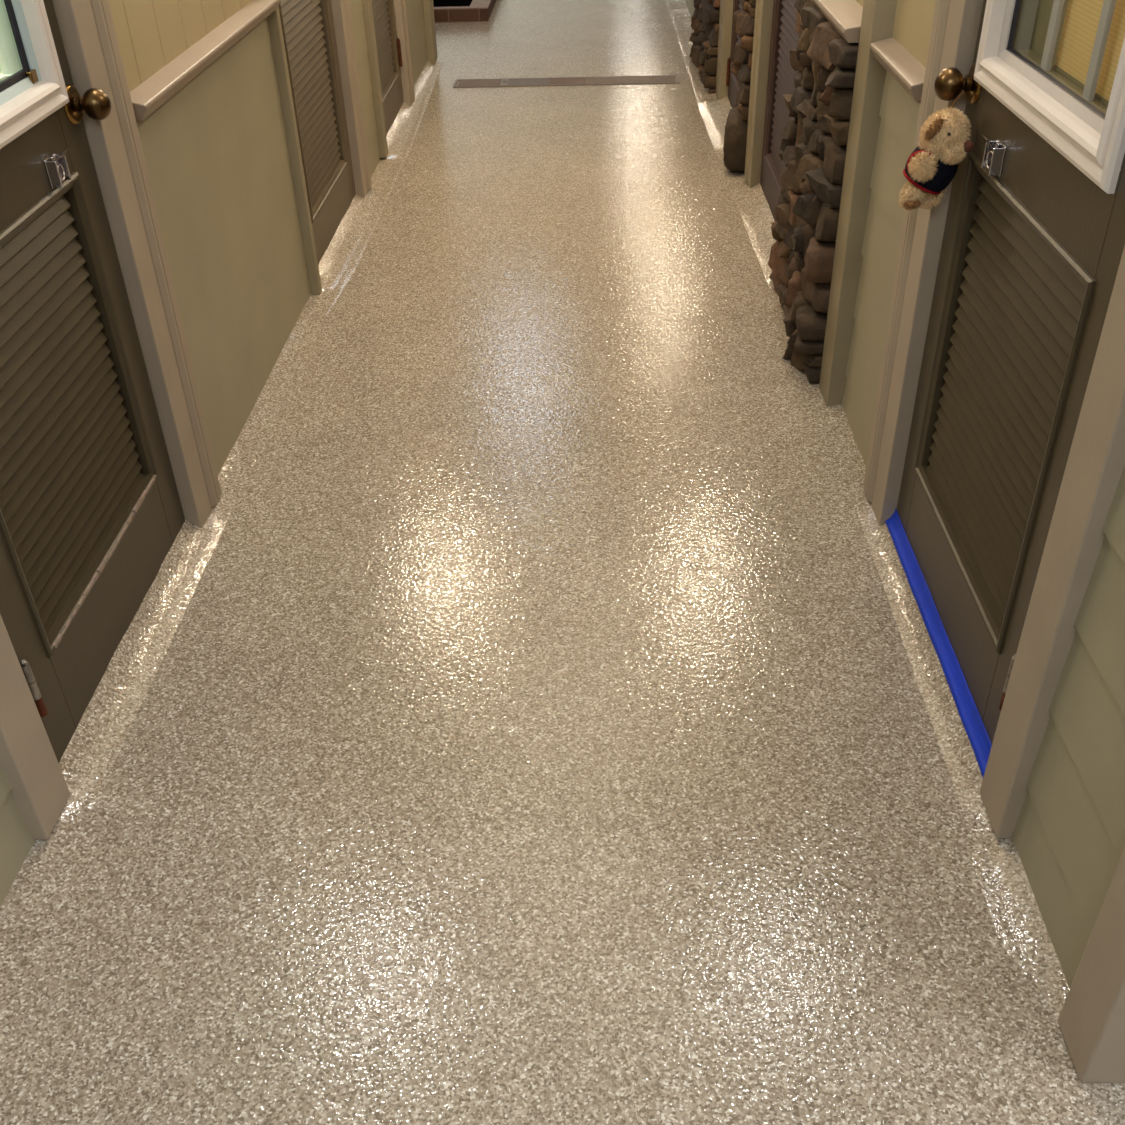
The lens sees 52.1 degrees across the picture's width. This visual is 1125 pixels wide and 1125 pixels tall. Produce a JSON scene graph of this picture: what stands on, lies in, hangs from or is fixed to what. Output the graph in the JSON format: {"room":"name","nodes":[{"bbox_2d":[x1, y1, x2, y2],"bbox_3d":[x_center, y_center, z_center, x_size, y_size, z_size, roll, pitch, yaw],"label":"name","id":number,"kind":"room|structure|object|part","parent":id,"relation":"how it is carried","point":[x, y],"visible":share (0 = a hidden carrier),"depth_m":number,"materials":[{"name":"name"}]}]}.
{"room":"kennel corridor","nodes":[
{"label":"kennel corridor","id":0,"kind":"room"},
{"bbox_2d":[0,0,427,907],"bbox_3d":[-0.970,-1.059,1.704,0.177,2.700,9.951,0,35,2],"label":"wall","id":1,"kind":"structure","parent":0,"point":[216,152],"depth_m":2.88,"materials":[{"name":"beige paint"}]},
{"bbox_2d":[0,0,184,762],"bbox_3d":[-0.883,-0.682,1.708,0.131,2.022,0.780,0,35,2],"label":"door","id":2,"kind":"structure","parent":1,"relation":"in","point":[91,512],"depth_m":2.02,"materials":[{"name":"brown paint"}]},
{"bbox_3d":[-0.889,-0.270,2.005,0.051,0.638,0.594,0,35,2],"label":"louver frame","id":3,"kind":"part","parent":2,"relation":"part of","materials":[{"name":"brown paint"}]},
{"bbox_3d":[-0.837,-0.816,2.048,0.064,0.054,0.054,0,35,2],"label":"knob","id":4,"kind":"part","parent":2,"relation":"part of","materials":[{"name":"gold metal"}]},
{"bbox_2d":[0,0,221,839],"bbox_3d":[-0.880,-0.737,1.694,0.059,2.158,1.075,0,35,2],"label":"door frame","id":5,"kind":"structure","parent":1,"relation":"attached to","point":[86,27],"depth_m":2.21,"materials":[{"name":"beige paint"}]},
{"bbox_3d":[-0.885,-1.908,2.240,0.015,1.740,1.310,0,35,2],"label":"panel","id":6,"kind":"part","parent":1,"relation":"part of","materials":[{"name":"beige paint"}]},
{"bbox_2d":[130,0,280,120],"bbox_3d":[-0.833,-1.242,2.763,0.050,0.042,1.205,0,35,2],"label":"chair rail","id":7,"kind":"object","parent":1,"relation":"attached to","point":[161,86],"visible":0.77,"depth_m":2.60,"materials":[{"name":"beige paint"}]},
{"bbox_2d":[0,61,443,1002],"bbox_3d":[-0.786,-0.408,3.070,0.112,0.051,8.431,0,35,2],"label":"baseboard","id":8,"kind":"structure","parent":1,"relation":"attached to","point":[88,759],"depth_m":2.38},
{"bbox_2d":[279,0,355,263],"bbox_3d":[-0.858,-1.996,3.557,0.056,2.022,0.860,-1,35,2],"label":"door","id":9,"kind":"structure","parent":1,"relation":"in","point":[308,30],"depth_m":3.94,"materials":[{"name":"brown paint"}]},
{"bbox_2d":[267,0,371,294],"bbox_3d":[-0.841,-2.069,3.575,0.079,2.165,1.085,0,35,2],"label":"door frame","id":10,"kind":"structure","parent":1,"relation":"attached to","point":[341,9],"depth_m":4.09,"materials":[{"name":"beige paint"}]},
{"bbox_2d":[372,0,403,134],"bbox_3d":[-0.827,-2.837,4.739,0.059,2.022,0.762,0,35,2],"label":"door","id":11,"kind":"structure","parent":1,"relation":"in","point":[387,42],"depth_m":5.26,"materials":[{"name":"brown paint"}]},
{"bbox_3d":[-0.812,-2.417,5.036,0.051,0.670,0.580,0,35,2],"label":"louver frame","id":12,"kind":"part","parent":11,"relation":"part of","materials":[{"name":"brown paint"}]},
{"bbox_2d":[362,0,414,157],"bbox_3d":[-0.811,-2.906,4.740,0.078,2.150,0.985,0,35,2],"label":"door frame","id":13,"kind":"structure","parent":1,"relation":"attached to","point":[367,4],"depth_m":4.93,"materials":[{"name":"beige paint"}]},
{"bbox_2d":[423,0,437,63],"bbox_3d":[-0.873,-3.914,5.704,0.263,2.680,0.140,0,35,2],"label":"board","id":14,"kind":"object","parent":1,"relation":"attached to","point":[429,20],"visible":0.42,"depth_m":6.33,"materials":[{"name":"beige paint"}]},
{"bbox_2d":[0,0,1124,1124],"bbox_3d":[-1.455,-3.124,7.035,8.600,0.080,21.000,0,35,2],"label":"floor","id":15,"kind":"structure","parent":0,"point":[536,728],"depth_m":2.05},
{"bbox_2d":[433,0,496,22],"bbox_3d":[-1.036,-4.066,8.202,1.158,0.084,1.783,0,35,2],"label":"brick border","id":16,"kind":"object","parent":15,"relation":"on","point":[444,10],"visible":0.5,"depth_m":7.48,"materials":[{"name":"red brick"}]},
{"bbox_2d":[453,75,679,87],"bbox_3d":[0.021,-2.547,6.084,1.189,0.007,0.169,0,35,2],"label":"drain","id":17,"kind":"object","parent":15,"relation":"on","point":[651,79],"visible":1,"depth_m":6.07,"materials":[{"name":"grey metal"}]},
{"bbox_3d":[-0.441,-2.545,6.102,0.220,0.006,0.137,0,35,2],"label":"plate","id":18,"kind":"part","parent":17,"relation":"part of","materials":[{"name":"grey metal"}]},
{"bbox_3d":[-0.306,-2.545,6.097,0.040,0.006,0.137,0,35,2],"label":"plate","id":19,"kind":"part","parent":17,"relation":"part of","materials":[{"name":"grey metal"}]},
{"bbox_3d":[-0.176,-2.546,6.092,0.210,0.006,0.137,0,35,2],"label":"plate","id":20,"kind":"part","parent":17,"relation":"part of","materials":[{"name":"grey metal"}]},
{"bbox_3d":[0.031,-2.546,6.084,0.195,0.006,0.137,0,35,2],"label":"plate","id":21,"kind":"part","parent":17,"relation":"part of","materials":[{"name":"grey metal"}]},
{"bbox_3d":[0.238,-2.547,6.077,0.210,0.006,0.137,0,35,2],"label":"plate","id":22,"kind":"part","parent":17,"relation":"part of","materials":[{"name":"grey metal"}]},
{"bbox_3d":[0.471,-2.548,6.068,0.245,0.006,0.137,0,35,2],"label":"plate","id":23,"kind":"part","parent":17,"relation":"part of","materials":[{"name":"grey metal"}]},
{"bbox_2d":[685,0,1124,987],"bbox_3d":[0.902,-5.354,7.675,0.178,2.700,17.045,-1,35,2],"label":"wall","id":24,"kind":"structure","parent":0,"point":[1068,836],"depth_m":1.64,"materials":[{"name":"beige paint"}]},
{"bbox_2d":[689,0,755,171],"bbox_3d":[0.742,-2.671,5.368,0.148,1.004,2.458,0,35,2],"label":"stone wall","id":25,"kind":"structure","parent":24,"relation":"attached to","point":[735,137],"depth_m":4.64,"materials":[{"name":"brown stone"}]},
{"bbox_2d":[716,0,732,99],"bbox_3d":[0.764,-2.949,4.733,0.076,2.150,0.970,0,35,2],"label":"door frame","id":26,"kind":"structure","parent":24,"relation":"attached to","point":[726,6],"depth_m":5.46,"materials":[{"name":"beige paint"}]},
{"bbox_2d":[726,0,742,107],"bbox_3d":[0.788,-2.856,4.698,0.059,2.022,0.708,-1,35,1],"label":"door","id":27,"kind":"structure","parent":24,"relation":"in","point":[731,79],"depth_m":5.33,"materials":[{"name":"brown paint"}]},
{"bbox_3d":[0.799,-2.427,4.999,0.047,0.690,0.500,-1,35,2],"label":"louver frame","id":28,"kind":"part","parent":27,"relation":"part of","materials":[{"name":"brown paint"}]},
{"bbox_2d":[744,0,773,187],"bbox_3d":[0.737,-2.175,3.645,0.088,2.150,0.900,0,35,2],"label":"door frame","id":29,"kind":"structure","parent":24,"relation":"attached to","point":[762,24],"depth_m":4.32,"materials":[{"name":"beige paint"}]},
{"bbox_2d":[760,0,800,221],"bbox_3d":[0.757,-2.054,3.571,0.056,2.022,0.801,-1,35,1],"label":"door","id":30,"kind":"structure","parent":24,"relation":"in","point":[784,36],"depth_m":4.08,"materials":[{"name":"brown paint"}]},
{"bbox_2d":[768,0,858,383],"bbox_3d":[0.687,-1.070,3.225,0.156,0.877,0.791,0,35,2],"label":"stone","id":31,"kind":"object","parent":24,"relation":"attached to","point":[813,146],"visible":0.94,"depth_m":3.07,"materials":[{"name":"brown stone"}]},
{"bbox_2d":[811,0,862,42],"bbox_3d":[0.695,-1.456,2.983,0.080,0.043,0.816,-1,35,2],"label":"ledge","id":32,"kind":"object","parent":31,"relation":"on","point":[845,16],"visible":0.63,"depth_m":2.77,"materials":[{"name":"beige paint"}]},
{"bbox_2d":[819,0,896,406],"bbox_3d":[0.698,-1.505,2.349,0.057,2.600,0.120,0,35,2],"label":"board","id":33,"kind":"object","parent":24,"relation":"attached to","point":[878,16],"visible":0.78,"depth_m":2.75,"materials":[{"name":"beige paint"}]},
{"bbox_3d":[0.720,-2.111,2.476,0.015,1.760,0.880,-1,35,2],"label":"panel","id":34,"kind":"part","parent":24,"relation":"part of","materials":[{"name":"beige paint"}]},
{"bbox_2d":[665,0,1069,1019],"bbox_3d":[0.731,-1.717,4.849,0.166,0.052,8.073,-1,35,1],"label":"baseboard","id":35,"kind":"structure","parent":24,"relation":"attached to","point":[1019,924],"depth_m":2.16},
{"bbox_2d":[870,37,925,101],"bbox_3d":[0.699,-1.022,2.376,0.050,0.042,0.390,-1,35,2],"label":"chair rail","id":36,"kind":"object","parent":24,"relation":"attached to","point":[900,64],"visible":0.82,"depth_m":2.35,"materials":[{"name":"beige paint"}]},
{"bbox_3d":[0.708,-1.696,1.857,0.015,1.720,0.530,-1,35,2],"label":"panel","id":37,"kind":"part","parent":24,"relation":"part of","materials":[{"name":"beige paint"}]},
{"bbox_2d":[863,0,1124,837],"bbox_3d":[0.697,-0.748,1.644,0.058,2.158,1.068,-1,35,2],"label":"door frame","id":38,"kind":"structure","parent":24,"relation":"attached to","point":[1095,464],"depth_m":1.75,"materials":[{"name":"beige paint"}]},
{"bbox_2d":[897,0,1124,743],"bbox_3d":[0.725,-0.688,1.648,0.125,2.022,0.779,-3,35,-2],"label":"door","id":39,"kind":"structure","parent":24,"relation":"in","point":[1033,244],"depth_m":1.85,"materials":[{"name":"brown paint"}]},
{"bbox_2d":[897,90,973,211],"bbox_3d":[0.655,-0.720,2.014,0.110,0.228,0.111,0,35,2],"label":"plush dog","id":40,"kind":"object","parent":39,"relation":"hanging from","point":[932,166],"visible":1,"depth_m":1.99},
{"bbox_3d":[0.631,-0.663,2.070,0.052,0.064,0.049,0,35,2],"label":"leg","id":41,"kind":"part","parent":40,"relation":"part of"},
{"bbox_3d":[0.627,-0.689,2.001,0.054,0.057,0.051,0,35,2],"label":"arm","id":42,"kind":"part","parent":40,"relation":"part of"},
{"bbox_3d":[0.665,-0.670,2.079,0.054,0.070,0.048,0,35,2],"label":"leg","id":43,"kind":"part","parent":40,"relation":"part of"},
{"bbox_3d":[0.684,-0.805,1.986,0.017,0.058,0.052,23,42,31],"label":"hanging cord","id":44,"kind":"part","parent":40,"relation":"part of","materials":[{"name":"beige fabric"}]},
{"bbox_2d":[885,508,991,776],"bbox_3d":[0.719,0.133,2.221,0.020,0.049,0.905,-1,35,2],"label":"tape","id":45,"kind":"object","parent":39,"relation":"attached to","point":[972,722],"visible":0.8,"depth_m":2.17,"materials":[{"name":"blue plastic"}]},
{"bbox_3d":[0.675,-0.826,1.985,0.064,0.054,0.054,0,35,2],"label":"knob","id":46,"kind":"part","parent":39,"relation":"part of","materials":[{"name":"gold metal"}]},
{"bbox_3d":[0.734,-0.282,1.946,0.047,0.642,0.594,-1,35,2],"label":"louver frame","id":47,"kind":"part","parent":39,"relation":"part of","materials":[{"name":"brown paint"}]},
{"bbox_2d":[1055,0,1124,100],"bbox_3d":[0.739,-0.979,1.387,0.002,0.786,0.340,-1,35,2],"label":"blind","id":48,"kind":"object","parent":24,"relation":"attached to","point":[1081,20],"depth_m":1.63,"materials":[{"name":"beige fabric"}]},
{"bbox_2d":[1058,847,1124,1082],"bbox_3d":[0.751,-0.401,0.793,0.205,2.600,0.092,0,35,2],"label":"board","id":49,"kind":"object","parent":24,"relation":"attached to","point":[1091,1021],"visible":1,"depth_m":1.46,"materials":[{"name":"beige paint"}]}
]}

